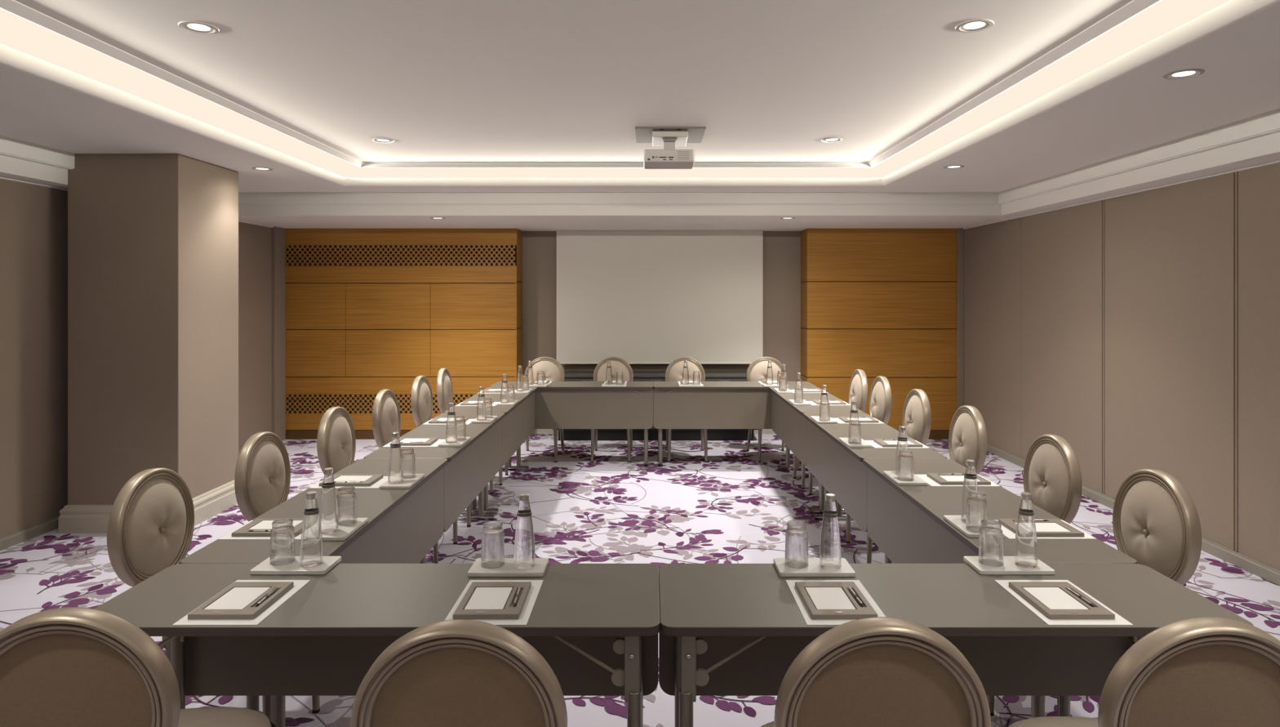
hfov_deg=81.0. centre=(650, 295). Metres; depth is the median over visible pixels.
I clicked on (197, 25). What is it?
recessed light
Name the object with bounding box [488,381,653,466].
meeting table
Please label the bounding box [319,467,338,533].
water bottle
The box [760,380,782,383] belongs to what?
holder
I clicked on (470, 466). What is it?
meeting table
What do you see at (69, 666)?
dining chair
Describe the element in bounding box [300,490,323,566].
water bottle
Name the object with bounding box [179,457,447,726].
meeting table
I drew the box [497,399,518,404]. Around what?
coaster
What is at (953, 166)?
recessed light
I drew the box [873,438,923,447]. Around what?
holder
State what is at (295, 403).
air vent
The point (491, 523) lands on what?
tumbler
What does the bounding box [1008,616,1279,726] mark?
dining chair
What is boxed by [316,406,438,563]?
dining chair
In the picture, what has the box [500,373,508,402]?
water bottle
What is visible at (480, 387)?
water bottle
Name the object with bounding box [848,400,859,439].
water bottle
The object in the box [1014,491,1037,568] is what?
water bottle
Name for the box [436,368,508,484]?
dining chair
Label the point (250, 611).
holder
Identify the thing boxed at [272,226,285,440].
trim
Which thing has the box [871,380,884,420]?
cushion
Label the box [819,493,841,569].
water bottle
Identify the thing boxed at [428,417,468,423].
holder
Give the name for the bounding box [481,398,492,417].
tumbler
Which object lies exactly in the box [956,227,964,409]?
trim
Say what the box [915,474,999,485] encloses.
placemat
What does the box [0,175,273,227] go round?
trim
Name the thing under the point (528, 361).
water bottle
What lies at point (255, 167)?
recessed light
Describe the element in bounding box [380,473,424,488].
coaster
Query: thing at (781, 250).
wall
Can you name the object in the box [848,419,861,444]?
tumbler
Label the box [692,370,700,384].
tumbler
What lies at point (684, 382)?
holder
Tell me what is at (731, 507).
floor
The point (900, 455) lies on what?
tumbler
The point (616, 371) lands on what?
tumbler
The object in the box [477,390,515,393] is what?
placemat
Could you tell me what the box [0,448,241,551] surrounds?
baseboard
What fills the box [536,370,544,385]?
tumbler
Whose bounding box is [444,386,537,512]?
meeting table
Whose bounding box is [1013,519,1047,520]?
ballpoint pen
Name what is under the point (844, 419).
holder
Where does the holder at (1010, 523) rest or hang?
on the placemat at (1007, 532)
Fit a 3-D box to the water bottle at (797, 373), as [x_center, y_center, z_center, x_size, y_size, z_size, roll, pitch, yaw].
[1.155,0.705,5.827,0.064,0.217,0.064,0,0,31]
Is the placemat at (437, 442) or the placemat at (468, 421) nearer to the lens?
the placemat at (437, 442)
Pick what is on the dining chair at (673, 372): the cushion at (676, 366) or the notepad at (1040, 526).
the cushion at (676, 366)
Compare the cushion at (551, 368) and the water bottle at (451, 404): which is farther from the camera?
the cushion at (551, 368)
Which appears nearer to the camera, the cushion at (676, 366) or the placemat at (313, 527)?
the placemat at (313, 527)
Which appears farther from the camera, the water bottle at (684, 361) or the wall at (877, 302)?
the wall at (877, 302)
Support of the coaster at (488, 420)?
on the meeting table at (470, 466)
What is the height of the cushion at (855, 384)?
0.331 m
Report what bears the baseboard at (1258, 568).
attached to the wall at (1140, 330)
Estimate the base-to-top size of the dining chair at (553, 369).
0.955 m
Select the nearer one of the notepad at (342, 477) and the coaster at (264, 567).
the coaster at (264, 567)
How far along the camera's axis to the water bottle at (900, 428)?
3.41 m
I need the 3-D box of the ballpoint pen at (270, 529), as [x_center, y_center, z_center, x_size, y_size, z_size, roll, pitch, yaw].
[-1.328,0.814,2.594,0.122,0.010,0.009,0,0,-2]
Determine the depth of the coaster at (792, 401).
5.73 m
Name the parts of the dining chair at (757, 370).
leg, leg, backrest, leg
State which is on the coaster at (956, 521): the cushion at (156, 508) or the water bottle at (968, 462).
the water bottle at (968, 462)
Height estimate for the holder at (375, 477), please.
0.014 m
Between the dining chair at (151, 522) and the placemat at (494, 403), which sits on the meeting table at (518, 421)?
the placemat at (494, 403)
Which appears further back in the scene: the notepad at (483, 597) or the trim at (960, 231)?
the trim at (960, 231)
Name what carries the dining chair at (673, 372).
on the floor
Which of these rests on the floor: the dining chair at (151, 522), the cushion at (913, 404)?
the dining chair at (151, 522)
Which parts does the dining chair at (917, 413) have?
leg, leg, backrest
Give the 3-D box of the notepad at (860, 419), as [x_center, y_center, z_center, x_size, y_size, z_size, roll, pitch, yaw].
[1.381,0.817,4.950,0.146,0.006,0.100,0,0,0]
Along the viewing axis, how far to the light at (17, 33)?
4.34 m
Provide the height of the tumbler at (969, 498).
0.124 m
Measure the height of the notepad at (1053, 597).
0.006 m
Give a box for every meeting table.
[93,563,660,726]
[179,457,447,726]
[363,412,505,563]
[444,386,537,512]
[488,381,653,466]
[653,381,817,466]
[658,563,1253,726]
[768,386,863,512]
[802,412,946,563]
[862,457,1137,717]
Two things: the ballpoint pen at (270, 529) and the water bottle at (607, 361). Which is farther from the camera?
the water bottle at (607, 361)
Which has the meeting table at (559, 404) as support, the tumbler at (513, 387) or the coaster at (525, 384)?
the coaster at (525, 384)
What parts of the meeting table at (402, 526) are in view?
leg, modesty panel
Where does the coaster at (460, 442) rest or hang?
on the meeting table at (470, 466)
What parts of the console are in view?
door, door, door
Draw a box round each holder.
[187,581,293,619]
[231,518,316,536]
[319,474,382,486]
[390,437,438,445]
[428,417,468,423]
[453,581,531,619]
[460,400,493,404]
[481,388,511,392]
[528,380,549,383]
[606,380,625,383]
[680,380,698,383]
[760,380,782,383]
[795,388,824,392]
[795,581,877,619]
[813,400,846,404]
[839,416,879,422]
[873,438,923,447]
[926,472,991,484]
[998,518,1084,536]
[1008,581,1115,619]
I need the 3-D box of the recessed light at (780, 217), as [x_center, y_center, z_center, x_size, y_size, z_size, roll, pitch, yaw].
[1.300,-0.741,7.100,0.148,0.011,0.148,0,0,0]
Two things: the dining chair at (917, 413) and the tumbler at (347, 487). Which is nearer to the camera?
the tumbler at (347, 487)
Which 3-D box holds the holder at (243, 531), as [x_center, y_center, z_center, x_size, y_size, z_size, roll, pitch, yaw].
[-1.329,0.819,2.654,0.220,0.014,0.168,0,0,0]
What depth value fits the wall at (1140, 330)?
5.12 m
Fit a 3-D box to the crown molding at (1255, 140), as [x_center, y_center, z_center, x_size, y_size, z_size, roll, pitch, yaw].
[-0.300,-0.846,3.475,7.640,0.212,10.350,0,0,0]
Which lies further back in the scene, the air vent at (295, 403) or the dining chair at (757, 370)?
the air vent at (295, 403)
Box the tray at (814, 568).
[773,557,855,576]
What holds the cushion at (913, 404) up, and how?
on the dining chair at (917, 413)
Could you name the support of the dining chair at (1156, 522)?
on the floor
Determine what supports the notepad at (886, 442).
on the holder at (880, 442)
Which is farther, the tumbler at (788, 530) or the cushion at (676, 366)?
the cushion at (676, 366)
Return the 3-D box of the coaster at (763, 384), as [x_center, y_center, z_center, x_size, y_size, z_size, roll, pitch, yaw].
[1.147,0.820,6.888,0.224,0.013,0.126,0,0,0]
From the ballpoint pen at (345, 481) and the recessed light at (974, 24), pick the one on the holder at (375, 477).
the ballpoint pen at (345, 481)
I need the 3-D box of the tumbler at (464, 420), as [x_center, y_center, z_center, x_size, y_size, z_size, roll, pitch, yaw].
[-1.087,0.752,4.270,0.070,0.124,0.070,0,0,40]
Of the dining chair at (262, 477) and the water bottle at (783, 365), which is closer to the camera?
the dining chair at (262, 477)
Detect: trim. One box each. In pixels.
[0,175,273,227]
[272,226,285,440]
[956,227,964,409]
[963,159,1279,229]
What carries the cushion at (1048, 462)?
on the dining chair at (1052, 475)
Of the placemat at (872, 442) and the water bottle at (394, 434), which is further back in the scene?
the placemat at (872, 442)
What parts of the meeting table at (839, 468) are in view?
leg, modesty panel, leg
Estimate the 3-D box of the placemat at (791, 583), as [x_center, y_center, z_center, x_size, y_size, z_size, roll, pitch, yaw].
[0.500,0.826,2.030,0.213,0.001,0.297,0,0,0]
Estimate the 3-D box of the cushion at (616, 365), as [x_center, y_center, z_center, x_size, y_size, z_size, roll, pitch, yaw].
[-0.374,0.814,7.537,0.332,0.331,0.051,0,0,0]
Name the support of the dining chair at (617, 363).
on the floor
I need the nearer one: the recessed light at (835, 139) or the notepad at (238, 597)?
the notepad at (238, 597)
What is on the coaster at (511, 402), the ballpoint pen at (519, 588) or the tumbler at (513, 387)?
the tumbler at (513, 387)
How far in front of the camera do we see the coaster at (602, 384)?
6.83 m
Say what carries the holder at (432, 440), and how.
on the placemat at (437, 442)
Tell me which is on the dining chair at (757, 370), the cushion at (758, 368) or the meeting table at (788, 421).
the cushion at (758, 368)
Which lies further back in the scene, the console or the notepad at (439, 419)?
the console
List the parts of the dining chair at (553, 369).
leg, backrest, leg, leg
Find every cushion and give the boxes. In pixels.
[125,478,186,575]
[248,440,285,514]
[327,413,351,472]
[380,394,398,443]
[417,380,431,422]
[442,372,452,409]
[528,360,560,381]
[596,360,629,381]
[668,360,701,381]
[750,360,782,381]
[849,373,862,408]
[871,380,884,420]
[904,394,923,440]
[951,412,977,469]
[1028,442,1068,516]
[1120,479,1182,575]
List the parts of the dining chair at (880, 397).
leg, backrest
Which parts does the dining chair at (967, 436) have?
leg, backrest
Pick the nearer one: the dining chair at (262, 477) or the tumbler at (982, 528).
the tumbler at (982, 528)
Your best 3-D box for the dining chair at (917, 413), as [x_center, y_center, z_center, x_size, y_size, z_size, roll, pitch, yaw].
[1.493,1.089,4.930,0.612,0.955,0.446,0,0,0]
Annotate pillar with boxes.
[57,153,238,533]
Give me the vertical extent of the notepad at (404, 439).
0.006 m
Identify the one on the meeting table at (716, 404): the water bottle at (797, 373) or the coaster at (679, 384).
the coaster at (679, 384)
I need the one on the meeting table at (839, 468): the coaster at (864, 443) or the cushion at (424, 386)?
the coaster at (864, 443)
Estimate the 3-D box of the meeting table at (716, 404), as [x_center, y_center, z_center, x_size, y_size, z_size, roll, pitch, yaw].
[0.775,1.197,7.045,1.499,0.740,0.448,0,0,0]
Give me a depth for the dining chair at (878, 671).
1.41 m
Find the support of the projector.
attached to the mount
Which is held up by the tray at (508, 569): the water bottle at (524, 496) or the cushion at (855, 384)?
the water bottle at (524, 496)
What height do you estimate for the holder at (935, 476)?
0.014 m
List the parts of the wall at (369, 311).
oak panel, oak panel, oak panel, oak panel, oak panel, oak panel, oak panel, oak panel, oak panel, oak panel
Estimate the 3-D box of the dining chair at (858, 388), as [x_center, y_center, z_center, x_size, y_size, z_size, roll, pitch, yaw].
[1.478,1.089,6.260,0.612,0.955,0.446,0,0,0]
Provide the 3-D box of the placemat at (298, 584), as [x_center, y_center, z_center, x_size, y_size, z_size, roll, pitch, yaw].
[-1.095,0.826,2.030,0.213,0.001,0.297,0,0,0]
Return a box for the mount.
[635,126,706,149]
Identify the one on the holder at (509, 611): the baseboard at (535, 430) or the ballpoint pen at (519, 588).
the ballpoint pen at (519, 588)
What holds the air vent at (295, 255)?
in the wall at (369, 311)
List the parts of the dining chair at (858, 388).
leg, leg, backrest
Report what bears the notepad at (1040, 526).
on the holder at (1010, 523)
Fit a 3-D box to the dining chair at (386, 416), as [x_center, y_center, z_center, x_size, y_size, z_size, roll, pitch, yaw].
[-1.473,1.089,4.915,0.612,0.955,0.446,0,0,0]
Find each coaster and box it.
[249,555,341,574]
[307,517,368,540]
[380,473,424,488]
[438,436,470,446]
[471,415,497,422]
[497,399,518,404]
[514,388,532,393]
[524,383,548,386]
[601,383,626,386]
[678,383,703,386]
[762,383,788,386]
[773,387,792,392]
[788,399,810,404]
[810,415,836,423]
[839,437,871,447]
[883,471,927,485]
[943,515,1004,537]
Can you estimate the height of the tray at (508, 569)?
0.013 m
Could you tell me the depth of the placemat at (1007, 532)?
2.57 m
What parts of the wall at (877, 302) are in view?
oak panel, oak panel, oak panel, oak panel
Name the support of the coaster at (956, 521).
on the meeting table at (908, 524)
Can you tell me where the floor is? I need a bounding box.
[0,433,1279,726]
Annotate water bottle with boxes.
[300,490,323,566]
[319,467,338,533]
[387,431,403,483]
[445,402,457,443]
[476,386,486,420]
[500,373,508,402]
[513,492,535,568]
[515,365,524,391]
[526,360,533,384]
[605,360,612,384]
[682,360,688,384]
[766,360,773,384]
[780,364,787,389]
[795,372,802,400]
[819,384,828,417]
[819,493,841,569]
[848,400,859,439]
[895,426,909,475]
[960,459,980,522]
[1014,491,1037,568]
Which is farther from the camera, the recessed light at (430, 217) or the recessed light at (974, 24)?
the recessed light at (430, 217)
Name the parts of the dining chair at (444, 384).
backrest, leg, leg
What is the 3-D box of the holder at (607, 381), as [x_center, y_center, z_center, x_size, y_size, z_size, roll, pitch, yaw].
[-0.330,0.819,7.120,0.168,0.014,0.220,0,0,0]
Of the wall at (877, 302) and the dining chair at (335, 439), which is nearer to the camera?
the dining chair at (335, 439)
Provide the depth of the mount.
4.98 m
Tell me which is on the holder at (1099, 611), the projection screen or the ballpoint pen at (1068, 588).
the ballpoint pen at (1068, 588)
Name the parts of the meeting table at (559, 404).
modesty panel, leg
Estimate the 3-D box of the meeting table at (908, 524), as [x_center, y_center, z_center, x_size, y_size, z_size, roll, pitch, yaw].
[1.300,1.194,3.070,0.448,0.733,1.499,0,0,0]
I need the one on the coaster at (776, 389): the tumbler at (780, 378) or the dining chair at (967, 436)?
the tumbler at (780, 378)
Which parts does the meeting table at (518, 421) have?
leg, leg, modesty panel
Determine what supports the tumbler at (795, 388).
on the coaster at (792, 401)
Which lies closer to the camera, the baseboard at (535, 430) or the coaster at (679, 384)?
the coaster at (679, 384)
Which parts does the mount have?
stem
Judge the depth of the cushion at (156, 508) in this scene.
2.60 m
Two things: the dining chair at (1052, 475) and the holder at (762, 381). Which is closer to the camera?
the dining chair at (1052, 475)
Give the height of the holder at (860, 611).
0.014 m
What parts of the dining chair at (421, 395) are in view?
backrest, leg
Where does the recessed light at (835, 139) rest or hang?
in the ceiling at (453, 83)
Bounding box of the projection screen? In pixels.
[556,230,762,364]
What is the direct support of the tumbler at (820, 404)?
on the coaster at (816, 418)
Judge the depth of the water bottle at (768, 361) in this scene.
6.89 m
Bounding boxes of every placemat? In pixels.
[173,579,311,624]
[217,520,330,539]
[309,475,393,488]
[382,439,444,446]
[422,418,474,424]
[444,579,543,624]
[455,401,499,405]
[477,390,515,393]
[786,579,886,624]
[807,400,850,404]
[832,417,883,422]
[865,440,929,448]
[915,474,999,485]
[991,520,1097,538]
[994,579,1133,624]
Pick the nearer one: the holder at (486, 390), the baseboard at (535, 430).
the holder at (486, 390)
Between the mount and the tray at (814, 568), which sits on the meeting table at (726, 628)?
the tray at (814, 568)
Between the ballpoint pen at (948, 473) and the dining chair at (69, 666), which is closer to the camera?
the dining chair at (69, 666)
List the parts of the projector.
socket panel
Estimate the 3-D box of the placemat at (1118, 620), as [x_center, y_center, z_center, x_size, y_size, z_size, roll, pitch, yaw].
[1.107,0.826,2.030,0.213,0.001,0.297,0,0,0]
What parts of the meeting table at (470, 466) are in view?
leg, modesty panel, leg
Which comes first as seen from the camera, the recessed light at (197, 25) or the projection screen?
the recessed light at (197, 25)
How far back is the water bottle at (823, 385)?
5.00 m
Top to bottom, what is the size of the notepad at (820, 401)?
0.006 m
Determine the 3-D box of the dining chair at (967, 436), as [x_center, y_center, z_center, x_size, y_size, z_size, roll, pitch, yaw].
[1.510,1.089,4.180,0.612,0.955,0.446,0,0,0]
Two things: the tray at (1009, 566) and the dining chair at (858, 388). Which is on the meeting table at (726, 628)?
the tray at (1009, 566)
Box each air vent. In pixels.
[285,244,516,265]
[285,394,474,413]
[677,151,688,159]
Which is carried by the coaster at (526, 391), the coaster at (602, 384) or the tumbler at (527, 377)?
the tumbler at (527, 377)
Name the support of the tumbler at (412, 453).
on the coaster at (407, 482)
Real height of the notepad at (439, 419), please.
0.006 m
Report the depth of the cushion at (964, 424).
4.13 m
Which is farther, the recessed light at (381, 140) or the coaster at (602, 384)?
the coaster at (602, 384)
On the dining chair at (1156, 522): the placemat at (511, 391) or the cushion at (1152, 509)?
the cushion at (1152, 509)
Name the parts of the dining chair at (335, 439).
backrest, leg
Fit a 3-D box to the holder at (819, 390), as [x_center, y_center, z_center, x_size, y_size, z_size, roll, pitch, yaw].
[1.379,0.819,6.496,0.220,0.014,0.168,0,0,0]
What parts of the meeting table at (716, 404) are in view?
leg, modesty panel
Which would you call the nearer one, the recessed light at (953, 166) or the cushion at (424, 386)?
the recessed light at (953, 166)
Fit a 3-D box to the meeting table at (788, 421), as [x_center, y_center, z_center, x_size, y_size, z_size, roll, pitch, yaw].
[1.300,1.194,6.070,0.448,0.733,1.499,0,0,0]
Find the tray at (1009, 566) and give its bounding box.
[963,555,1054,574]
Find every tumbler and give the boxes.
[269,518,295,564]
[336,485,356,524]
[399,448,415,478]
[453,416,466,439]
[480,520,504,568]
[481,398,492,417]
[505,384,515,400]
[520,374,528,390]
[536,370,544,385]
[615,370,623,384]
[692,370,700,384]
[777,370,784,385]
[778,375,786,391]
[784,520,808,568]
[794,385,803,402]
[819,400,830,420]
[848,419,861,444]
[897,449,914,480]
[965,490,987,531]
[978,519,1003,566]
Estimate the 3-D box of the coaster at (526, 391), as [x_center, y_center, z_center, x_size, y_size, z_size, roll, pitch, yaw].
[-1.100,0.820,6.467,0.126,0.013,0.224,0,0,0]
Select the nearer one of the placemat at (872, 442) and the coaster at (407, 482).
the coaster at (407, 482)
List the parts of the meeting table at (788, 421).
modesty panel, leg, leg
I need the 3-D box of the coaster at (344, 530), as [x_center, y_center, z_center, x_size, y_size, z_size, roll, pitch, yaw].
[-1.098,0.820,2.640,0.126,0.013,0.224,0,0,0]
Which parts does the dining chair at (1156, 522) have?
leg, backrest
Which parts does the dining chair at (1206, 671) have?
seat, backrest, panel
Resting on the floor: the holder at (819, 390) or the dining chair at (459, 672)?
the dining chair at (459, 672)
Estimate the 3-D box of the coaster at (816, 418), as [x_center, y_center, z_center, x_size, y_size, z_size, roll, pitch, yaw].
[1.148,0.820,4.967,0.126,0.013,0.224,0,0,0]
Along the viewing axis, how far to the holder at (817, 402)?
5.69 m
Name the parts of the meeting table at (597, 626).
leg, modesty panel, leg, leg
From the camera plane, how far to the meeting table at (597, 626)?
2.18 m
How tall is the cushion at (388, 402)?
0.331 m
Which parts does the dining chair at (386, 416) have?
backrest, leg, leg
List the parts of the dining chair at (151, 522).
backrest, seat frame, leg, leg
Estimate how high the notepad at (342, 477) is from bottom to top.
0.006 m
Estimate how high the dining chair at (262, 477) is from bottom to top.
0.955 m
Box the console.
[552,371,758,439]
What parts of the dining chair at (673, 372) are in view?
leg, leg, backrest, leg, leg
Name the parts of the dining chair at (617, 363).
leg, leg, backrest, leg, leg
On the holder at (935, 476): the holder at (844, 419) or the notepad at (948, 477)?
the notepad at (948, 477)
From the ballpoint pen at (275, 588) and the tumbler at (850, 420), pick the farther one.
the tumbler at (850, 420)
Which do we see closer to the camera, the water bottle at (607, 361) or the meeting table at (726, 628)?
the meeting table at (726, 628)
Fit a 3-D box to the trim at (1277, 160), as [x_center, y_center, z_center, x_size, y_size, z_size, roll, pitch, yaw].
[3.417,-0.735,3.280,0.026,0.017,9.760,0,0,0]
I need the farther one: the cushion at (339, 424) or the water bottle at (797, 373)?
the water bottle at (797, 373)
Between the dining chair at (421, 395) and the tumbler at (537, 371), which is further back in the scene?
the tumbler at (537, 371)
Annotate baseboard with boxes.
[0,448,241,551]
[531,428,775,433]
[986,442,1279,586]
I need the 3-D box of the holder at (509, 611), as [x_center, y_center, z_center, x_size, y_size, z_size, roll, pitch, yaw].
[-0.422,0.819,2.022,0.168,0.014,0.220,0,0,-1]
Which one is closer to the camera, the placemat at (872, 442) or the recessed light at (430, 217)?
the placemat at (872, 442)
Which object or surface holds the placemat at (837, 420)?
on the meeting table at (839, 468)
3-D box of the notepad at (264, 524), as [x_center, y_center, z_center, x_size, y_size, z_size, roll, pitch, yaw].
[-1.331,0.817,2.667,0.146,0.006,0.100,0,0,0]
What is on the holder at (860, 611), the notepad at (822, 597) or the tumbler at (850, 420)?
the notepad at (822, 597)
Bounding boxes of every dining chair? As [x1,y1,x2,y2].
[0,606,275,726]
[106,467,319,722]
[234,431,290,520]
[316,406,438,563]
[350,618,567,726]
[372,388,471,544]
[410,375,493,493]
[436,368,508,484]
[524,356,564,462]
[591,356,633,462]
[665,356,707,462]
[746,356,786,462]
[760,616,991,726]
[793,368,867,488]
[808,375,891,506]
[832,388,931,542]
[866,404,986,563]
[986,468,1201,716]
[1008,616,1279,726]
[1022,434,1082,523]
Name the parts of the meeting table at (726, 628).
leg, leg, modesty panel, leg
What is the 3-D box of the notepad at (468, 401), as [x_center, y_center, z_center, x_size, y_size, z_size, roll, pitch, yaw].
[-1.331,0.817,5.755,0.146,0.006,0.100,0,0,-1]
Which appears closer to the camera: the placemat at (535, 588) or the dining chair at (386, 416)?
the placemat at (535, 588)
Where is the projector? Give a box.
[644,149,694,168]
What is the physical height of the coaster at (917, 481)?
0.013 m
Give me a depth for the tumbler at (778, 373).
6.86 m
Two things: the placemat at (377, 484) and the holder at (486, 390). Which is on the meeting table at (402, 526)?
the placemat at (377, 484)
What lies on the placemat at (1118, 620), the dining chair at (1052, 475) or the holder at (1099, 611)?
the holder at (1099, 611)
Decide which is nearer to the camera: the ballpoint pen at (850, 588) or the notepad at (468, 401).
the ballpoint pen at (850, 588)
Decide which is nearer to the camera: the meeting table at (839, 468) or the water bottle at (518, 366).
the meeting table at (839, 468)
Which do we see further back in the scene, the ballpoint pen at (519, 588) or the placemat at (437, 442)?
the placemat at (437, 442)
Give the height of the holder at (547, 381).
0.014 m
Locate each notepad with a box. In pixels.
[204,586,270,608]
[248,520,302,528]
[333,475,373,480]
[400,438,430,441]
[436,417,461,420]
[464,586,512,608]
[467,400,488,402]
[804,586,855,608]
[819,400,839,402]
[847,417,871,420]
[883,440,914,444]
[938,475,980,480]
[1014,522,1070,531]
[1022,586,1088,608]
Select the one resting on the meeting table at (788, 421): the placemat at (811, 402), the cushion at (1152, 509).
the placemat at (811, 402)
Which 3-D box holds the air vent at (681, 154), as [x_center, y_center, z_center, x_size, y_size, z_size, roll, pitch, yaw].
[0.214,-0.913,4.860,0.075,0.052,0.001,0,0,0]
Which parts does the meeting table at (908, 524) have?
modesty panel, leg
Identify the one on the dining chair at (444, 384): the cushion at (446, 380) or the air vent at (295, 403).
the cushion at (446, 380)
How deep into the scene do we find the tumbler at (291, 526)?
2.29 m
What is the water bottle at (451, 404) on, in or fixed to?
on the coaster at (460, 442)
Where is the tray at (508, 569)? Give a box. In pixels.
[467,557,548,576]
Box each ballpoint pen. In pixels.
[248,528,285,531]
[254,586,277,606]
[334,480,360,482]
[512,586,520,606]
[848,586,864,606]
[938,472,964,474]
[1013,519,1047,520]
[1066,586,1095,606]
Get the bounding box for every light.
[0,0,1229,177]
[177,20,219,34]
[251,166,273,170]
[372,137,394,142]
[430,217,445,218]
[780,217,795,218]
[821,137,842,142]
[943,164,964,168]
[955,18,994,32]
[1163,68,1204,79]
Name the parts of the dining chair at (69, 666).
panel, backrest, seat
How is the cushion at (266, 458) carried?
on the dining chair at (262, 477)
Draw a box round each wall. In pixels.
[0,178,272,537]
[285,228,522,439]
[520,231,802,381]
[800,228,956,439]
[964,162,1279,570]
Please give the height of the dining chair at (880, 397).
0.955 m
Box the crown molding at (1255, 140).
[0,108,1279,231]
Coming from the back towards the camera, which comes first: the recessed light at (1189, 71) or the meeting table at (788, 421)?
the meeting table at (788, 421)
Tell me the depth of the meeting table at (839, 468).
4.43 m
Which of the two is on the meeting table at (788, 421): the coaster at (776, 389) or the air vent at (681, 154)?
the coaster at (776, 389)
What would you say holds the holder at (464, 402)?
on the placemat at (494, 403)
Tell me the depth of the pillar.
4.98 m
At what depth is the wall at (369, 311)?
8.19 m
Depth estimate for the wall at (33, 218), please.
4.96 m

